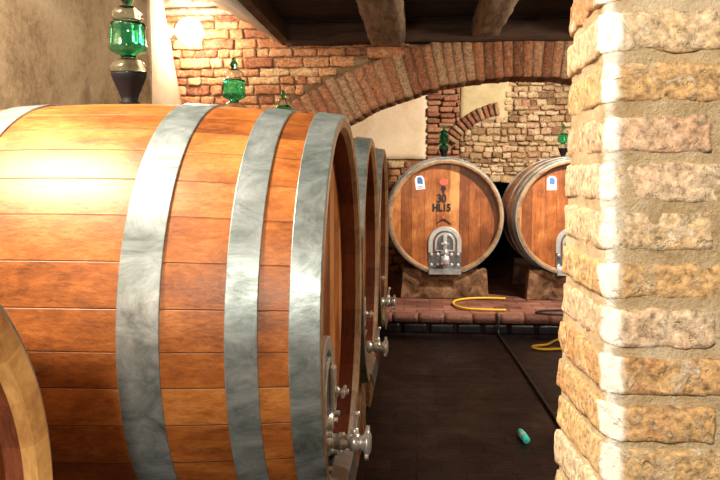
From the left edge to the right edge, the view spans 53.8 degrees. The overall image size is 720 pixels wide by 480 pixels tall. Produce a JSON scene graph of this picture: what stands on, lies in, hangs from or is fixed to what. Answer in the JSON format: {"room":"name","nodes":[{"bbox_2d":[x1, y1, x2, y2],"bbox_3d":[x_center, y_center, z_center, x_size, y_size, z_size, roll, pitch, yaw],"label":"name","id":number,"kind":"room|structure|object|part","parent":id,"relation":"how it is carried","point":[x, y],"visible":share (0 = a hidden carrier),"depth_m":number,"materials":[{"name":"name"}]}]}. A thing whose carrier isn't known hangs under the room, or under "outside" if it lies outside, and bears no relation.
{"room":"wine cellar","nodes":[
{"label":"wine cellar","id":0,"kind":"room"},
{"bbox_2d":[0,0,151,109],"bbox_3d":[-2.099,-0.217,1.451,0.518,3.600,7.780,0,5,5],"label":"wall","id":1,"kind":"structure","parent":0,"point":[52,51],"depth_m":3.92,"materials":[{"name":"brown paint"}]},
{"bbox_2d":[150,0,181,104],"bbox_3d":[-1.779,-0.618,6.018,0.153,3.600,1.410,0,5,5],"label":"wall","id":2,"kind":"structure","parent":0,"point":[165,88],"depth_m":6.10,"materials":[{"name":"paint"}]},
{"bbox_2d":[166,18,202,44],"bbox_3d":[-1.540,-1.831,6.229,0.320,0.230,0.230,0,5,5],"label":"wall lamp","id":3,"kind":"object","parent":2,"relation":"attached to","point":[189,31],"visible":1,"depth_m":6.15,"materials":[{"name":"white glass"}]},
{"bbox_3d":[-1.679,-1.832,6.241,0.040,0.100,0.100,0,5,5],"label":"plate","id":4,"kind":"part","parent":3,"relation":"part of","materials":[{"name":"white metal"}]},
{"bbox_2d":[210,0,287,44],"bbox_3d":[-1.665,-1.808,2.022,1.330,0.830,9.260,0,5,5],"label":"ceiling","id":5,"kind":"structure","parent":0,"point":[258,13],"depth_m":5.77,"materials":[{"name":"paint"}]},
{"bbox_2d":[163,0,232,16],"bbox_3d":[-1.395,-2.106,6.364,0.842,0.131,0.345,0,5,5],"label":"beam","id":6,"kind":"structure","parent":5,"relation":"attached to","point":[196,8],"depth_m":6.40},
{"bbox_2d":[165,7,573,125],"bbox_3d":[0.828,-0.745,6.606,5.826,3.750,0.416,0,5,5],"label":"wall","id":7,"kind":"structure","parent":0,"point":[356,82],"depth_m":6.47,"materials":[{"name":"brick"}]},
{"bbox_2d":[285,17,573,46],"bbox_3d":[1.223,-1.853,6.294,3.801,0.206,0.197,0,5,5],"label":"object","id":8,"kind":"object","parent":7,"relation":"attached to","point":[418,32],"visible":0.58,"depth_m":6.26,"materials":[{"name":"brown wood"}]},
{"bbox_2d":[266,0,572,22],"bbox_3d":[1.136,-1.577,1.816,4.350,0.056,9.065,0,5,5],"label":"ceiling","id":9,"kind":"structure","parent":0,"point":[288,10],"depth_m":5.85,"materials":[{"name":"brown wood"}]},
{"bbox_2d":[355,332,563,479],"bbox_3d":[0.558,1.556,2.689,5.700,0.150,10.360,0,5,5],"label":"floor","id":10,"kind":"structure","parent":0,"point":[444,406],"depth_m":5.24,"materials":[{"name":"brown tile"}]},
{"bbox_2d":[355,383,365,478],"bbox_3d":[-0.082,1.040,4.287,0.160,0.600,1.099,0,5,5],"label":"cradle","id":11,"kind":"object","parent":10,"relation":"on","point":[361,406],"visible":0.05,"depth_m":4.42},
{"bbox_2d":[353,137,387,386],"bbox_3d":[-0.693,0.112,4.256,1.731,1.512,1.512,0,5,5],"label":"wine barrel","id":12,"kind":"object","parent":11,"relation":"on","point":[365,150],"visible":0.21,"depth_m":4.42,"materials":[{"name":"brown wood"}]},
{"bbox_2d":[222,57,245,107],"bbox_3d":[-0.740,-0.856,4.175,0.140,0.430,0.140,0,5,5],"label":"glass airlock","id":13,"kind":"object","parent":12,"relation":"on","point":[234,85],"visible":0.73,"depth_m":4.13,"materials":[{"name":"green glass"}]},
{"bbox_3d":[-0.740,-0.975,4.165,0.112,0.056,0.112,0,5,5],"label":"bulb","id":14,"kind":"part","parent":13,"relation":"part of","materials":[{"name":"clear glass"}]},
{"bbox_2d":[222,78,245,101],"bbox_3d":[-0.740,-0.880,4.173,0.140,0.134,0.140,0,5,5],"label":"jar","id":15,"kind":"object","parent":13,"relation":"on","point":[233,88],"depth_m":4.12,"materials":[{"name":"green glass"}]},
{"bbox_3d":[-0.740,-0.784,4.181,0.135,0.058,0.135,0,5,5],"label":"bulb","id":16,"kind":"part","parent":13,"relation":"part of","materials":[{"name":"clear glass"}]},
{"bbox_3d":[0.047,0.769,4.253,0.103,0.106,0.400,0,5,5],"label":"drip plate","id":17,"kind":"part","parent":12,"relation":"part of","materials":[{"name":"metal"}]},
{"bbox_2d":[366,327,387,356],"bbox_3d":[0.083,0.603,4.236,0.174,0.179,0.110,0,5,5],"label":"tap","id":18,"kind":"object","parent":12,"relation":"on","point":[377,346],"depth_m":4.21,"materials":[{"name":"silver metal"}]},
{"bbox_2d":[366,353,378,407],"bbox_3d":[0.043,0.906,5.817,0.160,0.600,1.099,0,5,5],"label":"cradle","id":19,"kind":"object","parent":10,"relation":"on","point":[369,386],"visible":0.06,"depth_m":5.29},
{"bbox_2d":[375,148,395,329],"bbox_3d":[-0.569,-0.022,5.785,1.731,1.512,1.512,0,5,5],"label":"wine barrel","id":20,"kind":"object","parent":19,"relation":"on","point":[384,300],"visible":0.17,"depth_m":5.99,"materials":[{"name":"brown wood"}]},
{"bbox_2d":[275,90,291,109],"bbox_3d":[-0.615,-0.990,5.704,0.140,0.430,0.140,0,5,5],"label":"glass airlock","id":21,"kind":"object","parent":20,"relation":"on","point":[283,102],"visible":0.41,"depth_m":5.66,"materials":[{"name":"green glass"}]},
{"bbox_3d":[-0.615,-1.109,5.694,0.112,0.056,0.112,0,5,5],"label":"bulb","id":22,"kind":"part","parent":21,"relation":"part of","materials":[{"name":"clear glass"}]},
{"bbox_2d":[275,105,291,109],"bbox_3d":[-0.615,-1.014,5.702,0.140,0.134,0.140,0,5,5],"label":"jar","id":23,"kind":"object","parent":21,"relation":"on","point":[287,107],"depth_m":5.64,"materials":[{"name":"green glass"}]},
{"bbox_3d":[0.172,0.635,5.782,0.103,0.106,0.400,0,5,5],"label":"drip plate","id":24,"kind":"part","parent":20,"relation":"part of","materials":[{"name":"metal"}]},
{"bbox_2d":[381,287,395,309],"bbox_3d":[0.207,0.469,5.765,0.174,0.179,0.110,0,5,5],"label":"tap","id":25,"kind":"object","parent":20,"relation":"on","point":[388,301],"depth_m":5.74,"materials":[{"name":"silver metal"}]},
{"bbox_2d":[517,428,529,443],"bbox_3d":[1.070,1.283,4.658,0.050,0.050,0.170,0,5,-2],"label":"cap","id":26,"kind":"object","parent":10,"relation":"on","point":[521,433],"visible":1,"depth_m":4.61,"materials":[{"name":"teal plastic"}]},
{"bbox_2d":[495,313,560,428],"bbox_3d":[1.415,1.096,5.722,0.042,0.230,4.204,0,5,2],"label":"cable","id":27,"kind":"object","parent":10,"relation":"on","point":[548,407],"visible":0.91,"depth_m":6.04,"materials":[{"name":"black rubber"}]},
{"bbox_2d":[531,338,560,350],"bbox_3d":[2.148,1.059,7.344,0.968,0.026,0.329,-4,7,-40],"label":"hose","id":28,"kind":"object","parent":10,"relation":"on","point":[535,347],"visible":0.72,"depth_m":7.11,"materials":[{"name":"yellow rubber"}]},
{"bbox_3d":[-0.206,1.174,2.758,0.160,0.600,1.099,0,5,5],"label":"cradle","id":29,"kind":"object","parent":10,"relation":"on","visible":0},
{"bbox_2d":[0,103,371,479],"bbox_3d":[-0.818,0.246,2.727,1.731,1.512,1.512,0,5,5],"label":"wine barrel","id":30,"kind":"object","parent":29,"relation":"on","point":[181,285],"visible":0.94,"depth_m":2.02,"materials":[{"name":"brown wood"}]},
{"bbox_2d":[108,0,147,103],"bbox_3d":[-0.864,-0.722,2.646,0.140,0.430,0.140,0,5,5],"label":"glass airlock","id":31,"kind":"object","parent":30,"relation":"on","point":[127,33],"visible":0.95,"depth_m":2.60,"materials":[{"name":"glass"}]},
{"bbox_3d":[-0.864,-0.841,2.635,0.112,0.056,0.112,0,5,5],"label":"bulb","id":32,"kind":"part","parent":31,"relation":"part of","materials":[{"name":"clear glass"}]},
{"bbox_2d":[108,20,147,57],"bbox_3d":[-0.864,-0.746,2.644,0.140,0.134,0.140,0,5,5],"label":"jar","id":33,"kind":"object","parent":31,"relation":"on","point":[127,38],"depth_m":2.59,"materials":[{"name":"green glass"}]},
{"bbox_3d":[-0.864,-0.650,2.652,0.135,0.058,0.135,0,5,5],"label":"bulb","id":34,"kind":"part","parent":31,"relation":"part of","materials":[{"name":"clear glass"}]},
{"bbox_3d":[-0.136,0.556,2.699,0.014,0.248,0.276,0,5,5],"label":"manhole door","id":35,"kind":"part","parent":30,"relation":"part of","materials":[{"name":"metal"}]},
{"bbox_3d":[-0.132,0.527,2.696,0.022,0.325,0.410,0,5,5],"label":"manhole frame","id":36,"kind":"part","parent":30,"relation":"part of","materials":[{"name":"silver metal"}]},
{"bbox_3d":[-0.078,0.903,2.724,0.103,0.106,0.400,0,5,5],"label":"drip plate","id":37,"kind":"part","parent":30,"relation":"part of","materials":[{"name":"wood"}]},
{"bbox_2d":[326,411,371,459],"bbox_3d":[-0.042,0.737,2.707,0.174,0.179,0.110,0,5,5],"label":"tap","id":38,"kind":"object","parent":30,"relation":"on","point":[354,442],"depth_m":2.68,"materials":[{"name":"silver metal"}]},
{"bbox_2d":[350,81,570,276],"bbox_3d":[1.770,-1.278,10.645,4.608,3.708,0.452,0,5,5],"label":"wall","id":39,"kind":"structure","parent":0,"point":[502,129],"depth_m":10.47,"materials":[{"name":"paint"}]},
{"bbox_3d":[0.234,-2.166,10.583,1.544,1.928,0.109,0,5,5],"label":"plaster panel","id":40,"kind":"part","parent":39,"relation":"part of","materials":[{"name":"beige paint"}]},
{"bbox_2d":[386,262,564,334],"bbox_3d":[1.187,0.780,10.396,5.700,0.350,5.100,0,5,5],"label":"floor","id":41,"kind":"structure","parent":0,"point":[499,274],"depth_m":8.63,"materials":[{"name":"ceramic"}]},
{"bbox_2d":[404,259,477,267],"bbox_3d":[1.169,0.428,10.260,1.098,0.375,0.180,0,5,5],"label":"cradle","id":42,"kind":"object","parent":41,"relation":"on","point":[406,263],"visible":0.02,"depth_m":10.20,"materials":[{"name":"brown stone"}]},
{"bbox_2d":[400,267,487,298],"bbox_3d":[1.062,0.543,8.955,1.098,0.375,0.180,0,5,5],"label":"cradle","id":43,"kind":"object","parent":41,"relation":"on","point":[416,282],"visible":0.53,"depth_m":8.87,"materials":[{"name":"brown stone"}]},
{"bbox_2d":[388,157,503,274],"bbox_3d":[1.111,-0.344,9.486,1.512,1.512,1.731,0,5,5],"label":"wine barrel","id":44,"kind":"object","parent":43,"relation":"on","point":[446,215],"visible":0.94,"depth_m":8.80,"materials":[{"name":"brown wood"}]},
{"bbox_2d":[438,125,448,156],"bbox_3d":[1.115,-1.316,9.447,0.140,0.430,0.140,0,5,5],"label":"glass airlock","id":45,"kind":"object","parent":44,"relation":"on","point":[443,138],"visible":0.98,"depth_m":9.40,"materials":[{"name":"green glass"}]},
{"bbox_2d":[438,134,448,143],"bbox_3d":[1.115,-1.340,9.445,0.140,0.134,0.140,0,5,5],"label":"jar","id":46,"kind":"object","parent":45,"relation":"on","point":[443,138],"depth_m":9.39,"materials":[{"name":"green glass"}]},
{"bbox_3d":[1.115,-1.435,9.437,0.112,0.056,0.112,0,5,5],"label":"bulb","id":47,"kind":"part","parent":45,"relation":"part of","materials":[{"name":"green glass"}]},
{"bbox_3d":[1.115,-1.244,9.454,0.135,0.058,0.135,0,5,5],"label":"bulb","id":48,"kind":"part","parent":45,"relation":"part of","materials":[{"name":"green glass"}]},
{"bbox_3d":[1.056,0.243,8.851,0.410,0.190,0.016,0,5,5],"label":"valve plate","id":49,"kind":"part","parent":44,"relation":"part of","materials":[{"name":"metal"}]},
{"bbox_3d":[1.056,-0.008,8.826,0.410,0.325,0.022,0,5,5],"label":"manhole frame","id":50,"kind":"part","parent":44,"relation":"part of","materials":[{"name":"silver metal"}]},
{"bbox_3d":[1.056,0.020,8.833,0.276,0.248,0.014,0,5,5],"label":"manhole door","id":51,"kind":"part","parent":44,"relation":"part of","materials":[{"name":"metal"}]},
{"bbox_3d":[1.051,0.372,8.806,0.400,0.106,0.103,0,5,5],"label":"drip plate","id":52,"kind":"part","parent":44,"relation":"part of","materials":[{"name":"metal"}]},
{"bbox_2d":[441,250,449,264],"bbox_3d":[1.048,0.209,8.755,0.110,0.179,0.174,0,5,5],"label":"tap","id":53,"kind":"object","parent":44,"relation":"on","point":[445,254],"depth_m":8.69,"materials":[{"name":"silver metal"}]},
{"bbox_2d":[380,321,559,334],"bbox_3d":[1.036,0.975,7.889,5.609,0.145,0.140,0,5,5],"label":"step","id":54,"kind":"structure","parent":41,"relation":"attached to","point":[394,327],"depth_m":7.81,"materials":[{"name":"brick"}]},
{"bbox_2d":[387,312,563,323],"bbox_3d":[1.110,0.863,7.856,5.761,0.083,0.175,0,5,5],"label":"step","id":55,"kind":"structure","parent":54,"relation":"on","point":[397,316],"depth_m":7.78,"materials":[{"name":"brick"}]},
{"bbox_2d":[452,297,505,310],"bbox_3d":[1.433,0.755,8.430,0.676,0.027,0.829,0,5,5],"label":"hose","id":56,"kind":"object","parent":41,"relation":"on","point":[467,298],"visible":1,"depth_m":8.30,"materials":[{"name":"yellow rubber"}]},
{"bbox_2d":[511,257,537,283],"bbox_3d":[2.723,0.440,10.134,1.098,0.375,0.180,0,5,5],"label":"cradle","id":57,"kind":"object","parent":41,"relation":"on","point":[520,265],"visible":0.16,"depth_m":10.08,"materials":[{"name":"brown stone"}]},
{"bbox_2d":[524,268,563,299],"bbox_3d":[2.617,0.554,8.829,1.098,0.375,0.180,0,5,5],"label":"cradle","id":58,"kind":"object","parent":41,"relation":"on","point":[541,284],"visible":0.31,"depth_m":8.77,"materials":[{"name":"brown stone"}]},
{"bbox_2d":[502,157,568,275],"bbox_3d":[2.666,-0.333,9.360,1.512,1.512,1.731,0,5,5],"label":"wine barrel","id":59,"kind":"object","parent":58,"relation":"on","point":[535,201],"visible":0.39,"depth_m":8.71,"materials":[{"name":"brown wood"}]},
{"bbox_3d":[2.611,0.254,8.726,0.410,0.190,0.016,0,5,5],"label":"valve plate","id":60,"kind":"part","parent":59,"relation":"part of","materials":[{"name":"metal"}]},
{"bbox_3d":[2.606,0.383,8.680,0.400,0.106,0.103,0,5,5],"label":"drip plate","id":61,"kind":"part","parent":59,"relation":"part of","materials":[{"name":"metal"}]},
{"bbox_3d":[2.611,0.003,8.700,0.410,0.325,0.022,0,5,5],"label":"manhole frame","id":62,"kind":"part","parent":59,"relation":"part of","materials":[{"name":"silver metal"}]},
{"bbox_2d":[558,124,568,156],"bbox_3d":[2.670,-1.305,9.321,0.140,0.430,0.140,0,5,5],"label":"glass airlock","id":63,"kind":"object","parent":59,"relation":"on","point":[563,137],"visible":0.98,"depth_m":9.28,"materials":[{"name":"green glass"}]},
{"bbox_3d":[2.670,-1.233,9.328,0.135,0.058,0.135,0,5,5],"label":"bulb","id":64,"kind":"part","parent":63,"relation":"part of","materials":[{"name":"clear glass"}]},
{"bbox_3d":[2.670,-1.424,9.311,0.112,0.056,0.112,0,5,5],"label":"bulb","id":65,"kind":"part","parent":63,"relation":"part of","materials":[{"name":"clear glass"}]},
{"bbox_2d":[558,134,568,143],"bbox_3d":[2.670,-1.329,9.319,0.140,0.134,0.140,0,5,5],"label":"jar","id":66,"kind":"object","parent":63,"relation":"on","point":[562,138],"depth_m":9.27,"materials":[{"name":"green glass"}]},
{"bbox_3d":[2.611,0.031,8.707,0.276,0.248,0.014,0,5,5],"label":"manhole door","id":67,"kind":"part","parent":59,"relation":"part of","materials":[{"name":"metal"}]},
{"bbox_2d":[535,309,564,315],"bbox_3d":[2.319,0.805,7.905,0.740,0.021,0.314,-1,5,-10],"label":"cable","id":68,"kind":"object","parent":41,"relation":"on","point":[538,311],"visible":0.62,"depth_m":7.87,"materials":[{"name":"black rubber"}]},
{"bbox_2d":[482,182,521,261],"bbox_3d":[2.726,-0.299,11.777,2.130,1.560,1.880,0,5,5],"label":"wall","id":69,"kind":"structure","parent":0,"point":[503,251],"depth_m":12.69,"materials":[{"name":"black"}]},
{"bbox_2d":[554,0,719,479],"bbox_3d":[0.687,0.061,1.030,0.806,3.166,0.262,0,5,5],"label":"wall pillar","id":70,"kind":"structure","parent":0,"point":[638,398],"depth_m":0.94,"materials":[{"name":"sandstone"},{"name":"mortar"}]},
{"bbox_3d":[1.135,-1.632,1.789,4.450,0.080,9.220,0,5,5],"label":"ceiling","id":71,"kind":"structure","parent":0,"visible":0},
{"bbox_2d":[356,0,405,46],"bbox_3d":[0.125,-1.727,4.784,0.331,0.279,3.433,0,5,5],"label":"ceiling beam","id":72,"kind":"structure","parent":71,"relation":"attached to","point":[384,21],"depth_m":5.41,"materials":[{"name":"brown wood"}]},
{"bbox_2d":[472,0,519,37],"bbox_3d":[0.976,-1.748,4.712,0.260,0.221,3.418,0,5,5],"label":"ceiling beam","id":73,"kind":"structure","parent":71,"relation":"attached to","point":[489,17],"depth_m":5.50,"materials":[{"name":"brown wood"}]},
{"bbox_3d":[-0.781,1.303,0.936,0.160,0.660,0.839,0,5,5],"label":"cradle","id":74,"kind":"object","parent":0,"visible":0},
{"bbox_2d":[0,304,52,479],"bbox_3d":[-1.110,0.524,0.895,0.928,1.180,1.180,0,5,5],"label":"wine barrel","id":75,"kind":"object","parent":74,"relation":"on","point":[25,448],"visible":1,"depth_m":1.32,"materials":[{"name":"brown wood"}]}
]}

